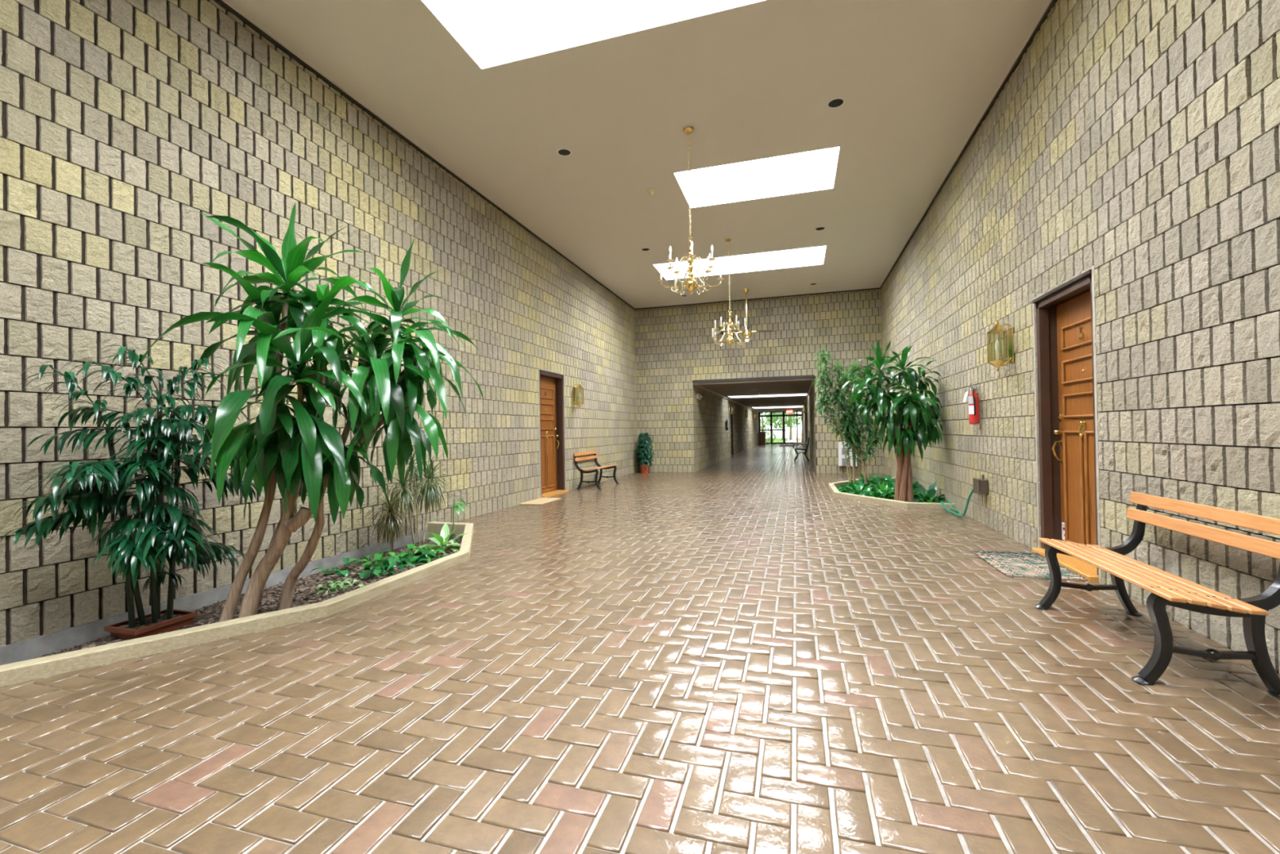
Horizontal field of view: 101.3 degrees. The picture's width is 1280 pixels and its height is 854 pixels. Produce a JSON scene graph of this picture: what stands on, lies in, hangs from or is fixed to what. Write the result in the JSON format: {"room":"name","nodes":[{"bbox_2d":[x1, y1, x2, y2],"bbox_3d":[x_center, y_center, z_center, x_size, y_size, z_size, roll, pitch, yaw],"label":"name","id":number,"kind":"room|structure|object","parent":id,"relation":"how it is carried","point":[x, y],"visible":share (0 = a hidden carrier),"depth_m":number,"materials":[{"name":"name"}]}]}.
{"room":"apartment building atrium","nodes":[
{"label":"apartment building atrium","id":0,"kind":"room"},
{"bbox_2d":[0,0,637,647],"bbox_3d":[-2.578,-1.040,6.259,0.037,4.540,17.333,-1,0,17],"label":"wall","id":1,"kind":"structure","parent":0,"point":[120,120],"depth_m":3.97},
{"bbox_2d":[0,529,429,665],"bbox_3d":[-3.102,1.288,4.383,0.034,0.132,4.150,-1,0,17],"label":"trim","id":2,"kind":"structure","parent":1,"relation":"attached to","point":[28,649],"depth_m":3.66,"materials":[{"name":"grey concrete"}]},
{"bbox_2d":[213,0,635,310],"bbox_3d":[-2.611,-3.292,6.274,0.037,0.034,17.330,-1,0,17],"label":"trim","id":3,"kind":"structure","parent":1,"relation":"attached to","point":[220,2],"depth_m":5.50,"materials":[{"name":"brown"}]},
{"bbox_2d":[537,367,568,497],"bbox_3d":[-1.710,0.113,9.583,0.392,2.275,1.055,-1,0,17],"label":"door","id":4,"kind":"structure","parent":1,"relation":"in","point":[551,404],"depth_m":9.79,"materials":[{"name":"brown wood"}]},
{"bbox_2d":[573,382,583,408],"bbox_3d":[-1.220,-0.629,10.438,0.209,0.507,0.173,-1,0,17],"label":"wall lantern","id":5,"kind":"object","parent":1,"relation":"attached to","point":[579,386],"visible":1,"depth_m":10.42,"materials":[{"name":"gold metal"}]},
{"bbox_2d":[224,0,1050,308],"bbox_3d":[0.358,-3.427,5.254,7.204,0.120,17.660,-1,0,17],"label":"ceiling","id":6,"kind":"structure","parent":0,"point":[915,78],"depth_m":5.62,"materials":[{"name":"white paint"}]},
{"bbox_2d":[556,147,572,156],"bbox_3d":[-0.918,-3.334,6.372,0.188,0.007,0.188,-1,0,17],"label":"recessed light","id":7,"kind":"object","parent":6,"relation":"in","point":[564,152],"visible":1,"depth_m":6.37,"materials":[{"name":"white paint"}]},
{"bbox_2d":[421,0,765,69],"bbox_3d":[-0.038,-3.699,3.891,3.410,0.655,1.180,-1,0,17],"label":"skylight","id":8,"kind":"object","parent":6,"relation":"attached to","point":[516,30],"depth_m":4.65,"materials":[{"name":"white glass"}]},
{"bbox_2d":[640,247,650,251],"bbox_3d":[0.106,-3.324,9.829,0.188,0.007,0.188,-1,0,17],"label":"recessed light","id":9,"kind":"object","parent":6,"relation":"in","point":[644,249],"visible":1,"depth_m":9.83,"materials":[{"name":"white paint"}]},
{"bbox_2d":[647,188,656,195],"bbox_3d":[0.167,-3.316,7.438,0.132,0.062,0.132,-1,0,17],"label":"smoke detector","id":10,"kind":"object","parent":6,"relation":"attached to","point":[651,191],"visible":1,"depth_m":7.41,"materials":[{"name":"beige plastic"}]},
{"bbox_2d":[657,126,724,294],"bbox_3d":[0.563,-2.430,5.929,0.746,1.870,0.654,-1,0,2],"label":"brass chandelier","id":11,"kind":"object","parent":6,"relation":"hanging from","point":[691,284],"visible":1,"depth_m":5.91,"materials":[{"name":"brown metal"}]},
{"bbox_2d":[711,238,749,346],"bbox_3d":[1.602,-2.393,9.397,0.746,1.925,0.654,-1,0,-15],"label":"brass chandelier","id":12,"kind":"object","parent":6,"relation":"hanging from","point":[730,340],"visible":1,"depth_m":9.37,"materials":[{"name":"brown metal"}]},
{"bbox_2d":[653,245,826,279],"bbox_3d":[2.031,-3.680,10.829,3.415,0.655,1.220,-1,0,17],"label":"window","id":13,"kind":"structure","parent":6,"relation":"attached to","point":[815,255],"depth_m":11.28,"materials":[{"name":"white glass"}]},
{"bbox_2d":[720,288,773,342],"bbox_3d":[2.589,-2.702,12.747,0.976,1.290,0.976,-1,-1,-34],"label":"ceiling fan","id":14,"kind":"object","parent":6,"relation":"hanging from","point":[745,290],"visible":0.68,"depth_m":12.72,"materials":[{"name":"gold metal"}]},
{"bbox_2d":[673,146,839,208],"bbox_3d":[1.589,-3.701,7.197,2.123,0.655,1.215,-1,0,17],"label":"skylight","id":15,"kind":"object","parent":6,"relation":"attached to","point":[812,171],"depth_m":7.71,"materials":[{"name":"white glass"}]},
{"bbox_2d":[814,226,826,231],"bbox_3d":[3.074,-3.381,8.950,0.188,0.007,0.188,-1,0,17],"label":"recessed light","id":16,"kind":"object","parent":6,"relation":"in","point":[820,228],"visible":1,"depth_m":8.95,"materials":[{"name":"white paint"}]},
{"bbox_2d":[826,97,845,108],"bbox_3d":[2.050,-3.390,5.493,0.188,0.007,0.188,-1,0,17],"label":"recessed light","id":17,"kind":"object","parent":6,"relation":"in","point":[837,102],"visible":1,"depth_m":5.49,"materials":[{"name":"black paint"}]},
{"bbox_2d":[0,444,1279,853],"bbox_3d":[3.861,1.210,18.007,6.898,0.022,43.722,-1,0,15],"label":"floor","id":18,"kind":"structure","parent":0,"point":[735,654],"depth_m":2.12,"materials":[{"name":"brick"}]},
{"bbox_2d":[0,521,473,686],"bbox_3d":[-2.417,1.212,4.186,1.402,0.178,4.105,-1,0,17],"label":"curb","id":19,"kind":"object","parent":18,"relation":"on","point":[45,667],"visible":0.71,"depth_m":2.96,"materials":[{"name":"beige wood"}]},
{"bbox_2d":[30,533,462,659],"bbox_3d":[-2.429,1.280,4.189,1.364,0.114,4.040,-1,0,17],"label":"soil","id":20,"kind":"object","parent":18,"relation":"on","point":[304,593],"visible":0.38,"depth_m":4.02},
{"bbox_2d":[0,344,259,639],"bbox_3d":[-2.862,0.415,3.129,0.776,1.771,1.198,-1,0,21],"label":"potted palm","id":21,"kind":"object","parent":20,"relation":"on","point":[175,528],"visible":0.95,"depth_m":3.03,"materials":[{"name":"green plant"}]},
{"bbox_2d":[104,608,197,639],"bbox_3d":[-2.987,1.241,3.218,0.264,0.125,0.330,-1,0,16],"label":"planter","id":22,"kind":"object","parent":20,"relation":"on","point":[164,622],"depth_m":3.17,"materials":[{"name":"brown plastic"}]},
{"bbox_2d":[137,203,484,622],"bbox_3d":[-2.007,-0.088,3.429,1.866,2.747,1.318,-1,0,-12],"label":"dracaena","id":23,"kind":"object","parent":20,"relation":"on","point":[289,451],"visible":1,"depth_m":3.32,"materials":[{"name":"green plant"}]},
{"bbox_2d":[364,484,417,551],"bbox_3d":[-2.446,0.906,5.171,0.524,0.728,0.498,-1,0,17],"label":"tree","id":24,"kind":"object","parent":20,"relation":"on","point":[391,523],"visible":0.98,"depth_m":5.12,"materials":[{"name":"green plant"}]},
{"bbox_2d":[377,451,455,545],"bbox_3d":[-2.342,0.706,5.543,0.619,1.132,0.885,-1,0,17],"label":"tree","id":25,"kind":"object","parent":20,"relation":"on","point":[426,490],"visible":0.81,"depth_m":5.57,"materials":[{"name":"green plant"}]},
{"bbox_2d":[450,497,467,539],"bbox_3d":[-1.961,1.023,5.771,0.178,0.467,0.205,-1,-1,38],"label":"sapling","id":26,"kind":"object","parent":20,"relation":"on","point":[455,508],"visible":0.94,"depth_m":5.75,"materials":[{"name":"green plant"}]},
{"bbox_2d":[519,497,561,504],"bbox_3d":[-1.623,1.215,8.608,0.385,0.012,0.750,-1,0,17],"label":"doormat","id":27,"kind":"object","parent":18,"relation":"on","point":[540,500],"visible":1,"depth_m":8.52,"materials":[{"name":"beige fabric"}]},
{"bbox_2d":[573,450,619,489],"bbox_3d":[-0.867,0.870,10.893,0.573,0.714,1.260,-1,0,17],"label":"slatted bench","id":28,"kind":"object","parent":18,"relation":"on","point":[595,456],"visible":1,"depth_m":10.68,"materials":[{"name":"orange wood"}]},
{"bbox_2d":[634,432,654,472],"bbox_3d":[0.122,0.692,14.173,0.571,1.088,0.515,-1,0,17],"label":"potted plant","id":29,"kind":"object","parent":18,"relation":"on","point":[642,446],"visible":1,"depth_m":14.07,"materials":[{"name":"green plant"}]},
{"bbox_2d":[758,431,765,444],"bbox_3d":[8.905,0.795,38.244,0.520,0.920,0.740,-1,0,17],"label":"base cabinet","id":30,"kind":"object","parent":18,"relation":"on","point":[762,435],"visible":1,"depth_m":37.90,"materials":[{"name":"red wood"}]},
{"bbox_2d":[778,444,795,446],"bbox_3d":[9.701,1.227,34.513,1.050,0.012,3.100,-1,0,17],"label":"entrance mat","id":31,"kind":"object","parent":18,"relation":"on","point":[780,445],"visible":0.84,"depth_m":33.56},
{"bbox_2d":[792,437,809,460],"bbox_3d":[5.767,0.776,18.784,0.578,0.803,1.140,-1,0,17],"label":"bench","id":32,"kind":"object","parent":18,"relation":"on","point":[808,438],"visible":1,"depth_m":18.33,"materials":[{"name":"black metal"}]},
{"bbox_2d":[828,477,955,510],"bbox_3d":[4.111,1.142,9.158,1.472,0.178,3.905,-1,0,17],"label":"curb","id":33,"kind":"object","parent":18,"relation":"on","point":[833,486],"visible":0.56,"depth_m":7.63,"materials":[{"name":"beige concrete"}]},
{"bbox_2d":[940,488,973,516],"bbox_3d":[4.096,0.904,6.864,0.174,0.484,1.702,-1,0,10],"label":"garden hose","id":34,"kind":"object","parent":18,"relation":"on","point":[971,491],"visible":0.72,"depth_m":6.57,"materials":[{"name":"green rubber"}]},
{"bbox_2d":[971,550,1087,580],"bbox_3d":[3.083,1.100,4.225,0.501,0.023,0.820,-1,0,17],"label":"mat","id":35,"kind":"object","parent":18,"relation":"on","point":[1013,564],"visible":0.93,"depth_m":4.17,"materials":[{"name":"grey fabric"}]},
{"bbox_2d":[1034,491,1279,697],"bbox_3d":[2.556,0.750,2.662,0.573,0.714,1.220,-1,0,17],"label":"slatted bench","id":36,"kind":"object","parent":18,"relation":"on","point":[1166,588],"visible":1,"depth_m":2.34,"materials":[{"name":"wood"},{"name":"black cast iron"}]},
{"bbox_2d":[693,385,758,471],"bbox_3d":[5.136,0.033,26.612,0.035,2.450,26.052,-1,0,17],"label":"wall","id":37,"kind":"structure","parent":0,"point":[712,442],"depth_m":18.42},
{"bbox_2d":[696,393,702,399],"bbox_3d":[1.679,-0.853,14.753,0.131,0.145,0.340,-1,0,17],"label":"emergency light","id":38,"kind":"object","parent":37,"relation":"attached to","point":[698,396],"visible":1,"depth_m":14.61,"materials":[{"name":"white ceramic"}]},
{"bbox_2d":[693,384,758,412],"bbox_3d":[5.150,-1.129,26.664,0.055,0.045,25.950,-1,0,17],"label":"trim","id":39,"kind":"structure","parent":37,"relation":"attached to","point":[697,385],"depth_m":19.02,"materials":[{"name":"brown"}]},
{"bbox_2d":[724,418,728,430],"bbox_3d":[3.379,-0.107,20.444,0.132,0.490,0.220,-1,0,5],"label":"fire extinguisher","id":40,"kind":"object","parent":37,"relation":"attached to","point":[726,420],"visible":1,"depth_m":20.45,"materials":[{"name":"black metal"}]},
{"bbox_2d":[728,403,733,415],"bbox_3d":[3.786,-0.726,21.721,0.209,0.507,0.173,-1,0,17],"label":"wall lantern","id":41,"kind":"object","parent":37,"relation":"attached to","point":[731,405],"visible":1,"depth_m":21.70,"materials":[{"name":"gold metal"}]},
{"bbox_2d":[729,406,733,456],"bbox_3d":[3.868,0.186,22.660,0.203,2.105,0.950,-1,0,17],"label":"door","id":42,"kind":"structure","parent":37,"relation":"in","point":[731,416],"depth_m":23.05,"materials":[{"name":"brown wood"}]},
{"bbox_2d":[698,380,811,412],"bbox_3d":[6.639,-1.240,26.265,3.920,0.120,26.070,-1,0,17],"label":"ceiling","id":43,"kind":"structure","parent":0,"point":[793,387],"depth_m":18.24,"materials":[{"name":"beige"}]},
{"bbox_2d":[727,393,807,398],"bbox_3d":[4.906,-1.475,20.244,2.960,0.555,1.360,-1,0,17],"label":"window","id":44,"kind":"structure","parent":43,"relation":"attached to","point":[795,394],"depth_m":20.83,"materials":[{"name":"white paint"}]},
{"bbox_2d":[752,405,803,408],"bbox_3d":[8.179,-1.445,31.165,2.930,0.555,2.460,-1,0,17],"label":"window","id":45,"kind":"structure","parent":43,"relation":"attached to","point":[789,406],"depth_m":32.30,"materials":[{"name":"white paint"}]},
{"bbox_2d":[786,409,792,413],"bbox_3d":[9.865,-1.024,34.624,0.383,0.290,0.065,-1,0,17],"label":"exit sign","id":46,"kind":"object","parent":43,"relation":"hanging from","point":[788,411],"visible":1,"depth_m":34.59,"materials":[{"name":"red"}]},
{"bbox_2d":[634,288,884,473],"bbox_3d":[2.898,-1.074,13.676,6.288,4.540,0.034,-1,0,17],"label":"wall","id":47,"kind":"structure","parent":0,"point":[675,347],"depth_m":13.72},
{"bbox_2d":[635,287,879,309],"bbox_3d":[2.859,-3.326,13.687,6.284,0.034,0.037,-1,0,17],"label":"trim","id":48,"kind":"structure","parent":47,"relation":"attached to","point":[878,287],"depth_m":13.58,"materials":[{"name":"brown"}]},
{"bbox_2d":[838,441,857,466],"bbox_3d":[5.121,0.665,12.940,0.424,0.600,0.126,-1,0,17],"label":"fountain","id":49,"kind":"object","parent":47,"relation":"attached to","point":[842,460],"visible":0.47,"depth_m":12.92,"materials":[{"name":"white ceramic"}]},
{"bbox_2d":[841,461,848,465],"bbox_3d":[5.052,0.856,12.907,0.160,0.160,0.010,-1,0,16],"label":"grille","id":50,"kind":"object","parent":49,"relation":"attached to","point":[843,463],"depth_m":12.91,"materials":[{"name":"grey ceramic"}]},
{"bbox_2d":[802,381,816,471],"bbox_3d":[8.132,-0.023,25.724,0.034,2.450,26.053,-1,0,17],"label":"wall","id":51,"kind":"structure","parent":0,"point":[810,415],"depth_m":17.19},
{"bbox_2d":[802,401,807,413],"bbox_3d":[6.715,-0.777,21.375,0.209,0.507,0.173,-1,0,17],"label":"wall lantern","id":52,"kind":"object","parent":51,"relation":"attached to","point":[804,403],"visible":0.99,"depth_m":21.33,"materials":[{"name":"gold metal"}]},
{"bbox_2d":[801,379,814,411],"bbox_3d":[8.108,-1.185,25.787,0.055,0.045,25.950,-1,0,17],"label":"trim","id":53,"kind":"structure","parent":51,"relation":"attached to","point":[812,380],"depth_m":17.15,"materials":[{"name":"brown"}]},
{"bbox_2d":[880,299,884,473],"bbox_3d":[5.412,-1.066,12.996,1.998,4.850,0.070,-1,0,17],"label":"wall","id":54,"kind":"structure","parent":0,"point":[881,300],"depth_m":12.81,"materials":[{"name":"grey concrete"}]},
{"bbox_2d":[880,0,1279,674],"bbox_3d":[3.449,-1.154,4.472,0.035,4.540,17.333,-1,0,17],"label":"wall","id":55,"kind":"structure","parent":0,"point":[1135,141],"depth_m":3.28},
{"bbox_2d":[880,0,1057,288],"bbox_3d":[3.406,-3.406,4.491,0.037,0.034,17.330,-1,0,17],"label":"trim","id":56,"kind":"structure","parent":55,"relation":"attached to","point":[1053,2],"depth_m":5.65,"materials":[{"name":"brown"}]},
{"bbox_2d":[962,382,982,424],"bbox_3d":[3.881,-0.271,6.118,0.133,0.490,0.220,-1,0,6],"label":"fire extinguisher","id":57,"kind":"object","parent":55,"relation":"attached to","point":[974,398],"visible":1,"depth_m":6.05,"materials":[{"name":"red metal"}]},
{"bbox_2d":[973,474,988,494],"bbox_3d":[3.860,0.648,5.947,0.098,0.215,0.190,-1,0,17],"label":"box","id":58,"kind":"object","parent":55,"relation":"attached to","point":[980,486],"visible":1,"depth_m":5.87,"materials":[{"name":"brown"}]},
{"bbox_2d":[986,320,1014,371],"bbox_3d":[3.554,-0.799,5.186,0.209,0.507,0.173,-1,0,17],"label":"wall lantern","id":59,"kind":"object","parent":55,"relation":"attached to","point":[997,328],"visible":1,"depth_m":5.17,"materials":[{"name":"gold metal"}]},
{"bbox_2d":[1032,269,1092,303],"bbox_3d":[3.379,-1.115,4.212,0.044,0.026,0.950,-1,0,17],"label":"door frame","id":60,"kind":"structure","parent":55,"relation":"attached to","point":[1087,273],"depth_m":4.13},
{"bbox_2d":[1031,265,1102,583],"bbox_3d":[3.518,-0.015,4.167,0.392,2.275,1.010,-1,0,17],"label":"door","id":61,"kind":"structure","parent":55,"relation":"in","point":[1064,322],"depth_m":4.39,"materials":[{"name":"brown wood"}]},
{"bbox_2d":[968,515,1279,673],"bbox_3d":[4.165,1.392,17.796,7.204,0.050,43.900,-1,0,17],"label":"floor slab","id":62,"kind":"structure","parent":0,"point":[968,516],"depth_m":3.46,"materials":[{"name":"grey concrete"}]},
{"bbox_2d":[310,557,361,577],"bbox_3d":[-2.588,1.272,4.527,0.372,0.246,0.330,-1,0,17],"label":"pothos","id":63,"kind":"object","parent":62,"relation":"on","point":[345,572],"visible":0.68,"depth_m":4.48,"materials":[{"name":"green plant"}]},
{"bbox_2d":[314,577,364,595],"bbox_3d":[-2.332,1.269,4.063,0.330,0.160,0.235,-1,-1,-37],"label":"seedling","id":64,"kind":"object","parent":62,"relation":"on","point":[333,585],"visible":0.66,"depth_m":4.05,"materials":[{"name":"green plant"}]},
{"bbox_2d":[348,549,400,569],"bbox_3d":[-2.393,1.273,4.846,0.489,0.261,0.449,-1,0,17],"label":"pothos","id":65,"kind":"object","parent":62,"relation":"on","point":[377,556],"visible":0.34,"depth_m":4.79,"materials":[{"name":"green plant"}]},
{"bbox_2d":[355,556,429,580],"bbox_3d":[-2.194,1.269,4.548,0.570,0.270,0.565,-1,0,17],"label":"pothos","id":66,"kind":"object","parent":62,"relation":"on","point":[392,561],"visible":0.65,"depth_m":4.46,"materials":[{"name":"green plant"}]},
{"bbox_2d":[385,543,445,564],"bbox_3d":[-2.144,1.283,5.031,0.627,0.271,0.447,-1,-1,33],"label":"pothos","id":67,"kind":"object","parent":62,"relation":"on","point":[411,546],"visible":0.43,"depth_m":5.02,"materials":[{"name":"green plant"}]},
{"bbox_2d":[396,549,442,569],"bbox_3d":[-2.035,1.278,4.803,0.486,0.262,0.539,-1,0,17],"label":"pothos","id":68,"kind":"object","parent":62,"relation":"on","point":[424,553],"visible":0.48,"depth_m":4.82,"materials":[{"name":"green plant"}]},
{"bbox_2d":[413,523,466,554],"bbox_3d":[-1.983,1.224,5.276,0.459,0.448,0.609,-1,0,17],"label":"plant","id":69,"kind":"object","parent":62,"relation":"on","point":[441,540],"visible":0.64,"depth_m":5.32,"materials":[{"name":"green plant"}]},
{"bbox_3d":[4.124,1.212,9.152,1.435,0.113,3.840,-1,0,17],"label":"soil","id":70,"kind":"object","parent":62,"relation":"on","visible":0},
{"bbox_2d":[812,347,885,486],"bbox_3d":[3.916,-0.153,9.875,1.427,2.713,0.612,-1,0,-9],"label":"tree","id":71,"kind":"object","parent":70,"relation":"on","point":[854,439],"visible":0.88,"depth_m":9.83,"materials":[{"name":"green plant"}]},
{"bbox_2d":[836,482,862,492],"bbox_3d":[3.764,1.219,9.486,0.580,0.456,0.643,-1,0,27],"label":"peace lily","id":72,"kind":"object","parent":70,"relation":"on","point":[842,487],"visible":0.09,"depth_m":9.48,"materials":[{"name":"green plant"}]},
{"bbox_2d":[838,483,862,493],"bbox_3d":[3.701,1.218,9.279,0.580,0.456,0.643,-1,0,17],"label":"peace lily","id":73,"kind":"object","parent":70,"relation":"on","point":[851,485],"visible":0.24,"depth_m":9.24,"materials":[{"name":"green plant"}]},
{"bbox_2d":[842,484,874,496],"bbox_3d":[3.672,1.191,8.720,0.616,0.502,0.578,-1,-1,30],"label":"peace lily","id":74,"kind":"object","parent":70,"relation":"on","point":[858,490],"visible":0.15,"depth_m":8.66,"materials":[{"name":"green plant"}]},
{"bbox_2d":[844,476,875,489],"bbox_3d":[4.193,1.192,9.949,0.616,0.502,0.578,-1,0,5],"label":"peace lily","id":75,"kind":"object","parent":70,"relation":"on","point":[860,482],"visible":0.07,"depth_m":10.05,"materials":[{"name":"green plant"}]},
{"bbox_2d":[851,483,876,495],"bbox_3d":[3.869,1.213,9.008,0.643,0.456,0.580,-1,0,14],"label":"peace lily","id":76,"kind":"object","parent":70,"relation":"on","point":[861,485],"visible":0.09,"depth_m":9.11,"materials":[{"name":"green plant"}]},
{"bbox_2d":[858,474,879,486],"bbox_3d":[4.605,1.189,10.493,0.578,0.502,0.616,-1,-1,45],"label":"peace lily","id":77,"kind":"object","parent":70,"relation":"on","point":[861,475],"visible":0.05,"depth_m":10.51,"materials":[{"name":"green plant"}]},
{"bbox_2d":[863,476,880,488],"bbox_3d":[4.288,1.188,9.603,0.578,0.502,0.616,-1,0,5],"label":"peace lily","id":78,"kind":"object","parent":70,"relation":"on","point":[877,479],"visible":0.05,"depth_m":9.67,"materials":[{"name":"green plant"}]},
{"bbox_2d":[864,482,885,491],"bbox_3d":[4.172,1.193,9.111,0.569,0.435,0.568,-1,-1,39],"label":"peace lily","id":79,"kind":"object","parent":70,"relation":"on","point":[874,488],"visible":0.08,"depth_m":9.19,"materials":[{"name":"green plant"}]},
{"bbox_2d":[862,488,891,498],"bbox_3d":[3.644,1.194,8.113,0.569,0.435,0.568,-1,0,-20],"label":"peace lily","id":80,"kind":"object","parent":70,"relation":"on","point":[878,495],"visible":0.2,"depth_m":8.11,"materials":[{"name":"green plant"}]},
{"bbox_2d":[862,480,894,498],"bbox_3d":[3.815,1.020,8.237,0.600,0.396,0.540,-1,0,17],"label":"fern","id":81,"kind":"object","parent":70,"relation":"on","point":[882,486],"visible":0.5,"depth_m":8.24,"materials":[{"name":"green plant"}]},
{"bbox_2d":[869,487,893,499],"bbox_3d":[3.894,1.208,8.461,0.580,0.456,0.643,-1,0,-5],"label":"peace lily","id":82,"kind":"object","parent":70,"relation":"on","point":[888,487],"visible":0.09,"depth_m":8.43,"materials":[{"name":"green plant"}]},
{"bbox_2d":[874,475,892,484],"bbox_3d":[4.689,1.184,10.011,0.578,0.502,0.616,-1,0,6],"label":"peace lily","id":83,"kind":"object","parent":70,"relation":"on","point":[889,477],"visible":0.06,"depth_m":10.09,"materials":[{"name":"green plant"}]},
{"bbox_2d":[875,484,894,497],"bbox_3d":[4.188,1.190,8.727,0.569,0.435,0.568,-1,0,16],"label":"peace lily","id":84,"kind":"object","parent":70,"relation":"on","point":[893,486],"visible":0.03,"depth_m":8.77,"materials":[{"name":"green plant"}]},
{"bbox_2d":[876,480,895,487],"bbox_3d":[4.399,1.183,9.210,0.578,0.502,0.616,-1,0,-9],"label":"peace lily","id":85,"kind":"object","parent":70,"relation":"on","point":[891,482],"visible":0.04,"depth_m":9.31,"materials":[{"name":"green plant"}]},
{"bbox_2d":[886,482,894,486],"bbox_3d":[4.369,1.181,8.960,0.578,0.502,0.616,-1,0,20],"label":"peace lily","id":86,"kind":"object","parent":70,"relation":"on","point":[890,484],"visible":0.02,"depth_m":8.89,"materials":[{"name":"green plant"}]},
{"bbox_2d":[839,339,943,502],"bbox_3d":[3.672,-0.004,7.686,1.422,2.432,1.284,-1,0,17],"label":"dracaena","id":87,"kind":"object","parent":70,"relation":"on","point":[922,416],"visible":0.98,"depth_m":7.51,"materials":[{"name":"green plant"}]},
{"bbox_2d":[912,481,918,489],"bbox_3d":[4.729,1.184,9.152,0.569,0.435,0.568,-1,-1,-32],"label":"peace lily","id":88,"kind":"object","parent":70,"relation":"on","point":[915,485],"visible":0.04,"depth_m":9.12,"materials":[{"name":"green plant"}]},
{"bbox_2d":[913,488,928,494],"bbox_3d":[4.434,1.182,8.259,0.569,0.435,0.568,-1,-1,-34],"label":"peace lily","id":89,"kind":"object","parent":70,"relation":"on","point":[916,489],"visible":0.02,"depth_m":8.33,"materials":[{"name":"green plant"}]},
{"bbox_2d":[913,489,934,502],"bbox_3d":[4.369,1.197,8.005,0.580,0.456,0.643,-1,0,11],"label":"peace lily","id":90,"kind":"object","parent":70,"relation":"on","point":[921,494],"visible":0.02,"depth_m":8.02,"materials":[{"name":"green plant"}]},
{"bbox_2d":[913,491,940,502],"bbox_3d":[4.184,1.176,7.858,0.616,0.502,0.578,-1,0,17],"label":"peace lily","id":91,"kind":"object","parent":70,"relation":"on","point":[915,496],"visible":0.03,"depth_m":7.74,"materials":[{"name":"green plant"}]},
{"bbox_2d":[913,480,944,502],"bbox_3d":[4.284,1.085,7.707,0.684,0.598,0.617,-1,0,17],"label":"rubber plant","id":92,"kind":"object","parent":70,"relation":"on","point":[932,488],"visible":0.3,"depth_m":7.74,"materials":[{"name":"green plant"}]},
{"bbox_2d":[915,493,943,502],"bbox_3d":[4.076,1.162,7.424,0.492,0.424,0.465,-1,0,17],"label":"fern","id":93,"kind":"object","parent":70,"relation":"on","point":[931,498],"visible":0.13,"depth_m":7.43,"materials":[{"name":"green plant"}]},
{"bbox_2d":[921,492,945,502],"bbox_3d":[4.327,1.195,7.603,0.643,0.456,0.580,-1,0,17],"label":"peace lily","id":94,"kind":"object","parent":70,"relation":"on","point":[940,498],"visible":0.16,"depth_m":7.65,"materials":[{"name":"green plant"}]},
{"bbox_3d":[10.324,-1.655,38.727,3.920,0.980,0.080,-1,0,17],"label":"wall","id":95,"kind":"structure","parent":0,"visible":0},
{"bbox_2d":[758,410,802,444],"bbox_3d":[10.330,0.035,38.642,3.120,2.440,0.150,-1,0,17],"label":"window","id":96,"kind":"structure","parent":95,"relation":"in","point":[780,427],"depth_m":38.63,"materials":[{"name":"glass"}]},
{"bbox_3d":[2.908,-2.359,13.742,3.920,2.170,0.070,-1,0,17],"label":"wall","id":97,"kind":"structure","parent":0,"visible":0},
{"bbox_2d":[692,374,814,384],"bbox_3d":[2.924,-1.247,13.726,3.120,0.075,0.124,-1,0,17],"label":"trim","id":98,"kind":"structure","parent":97,"relation":"attached to","point":[809,376],"depth_m":13.64,"materials":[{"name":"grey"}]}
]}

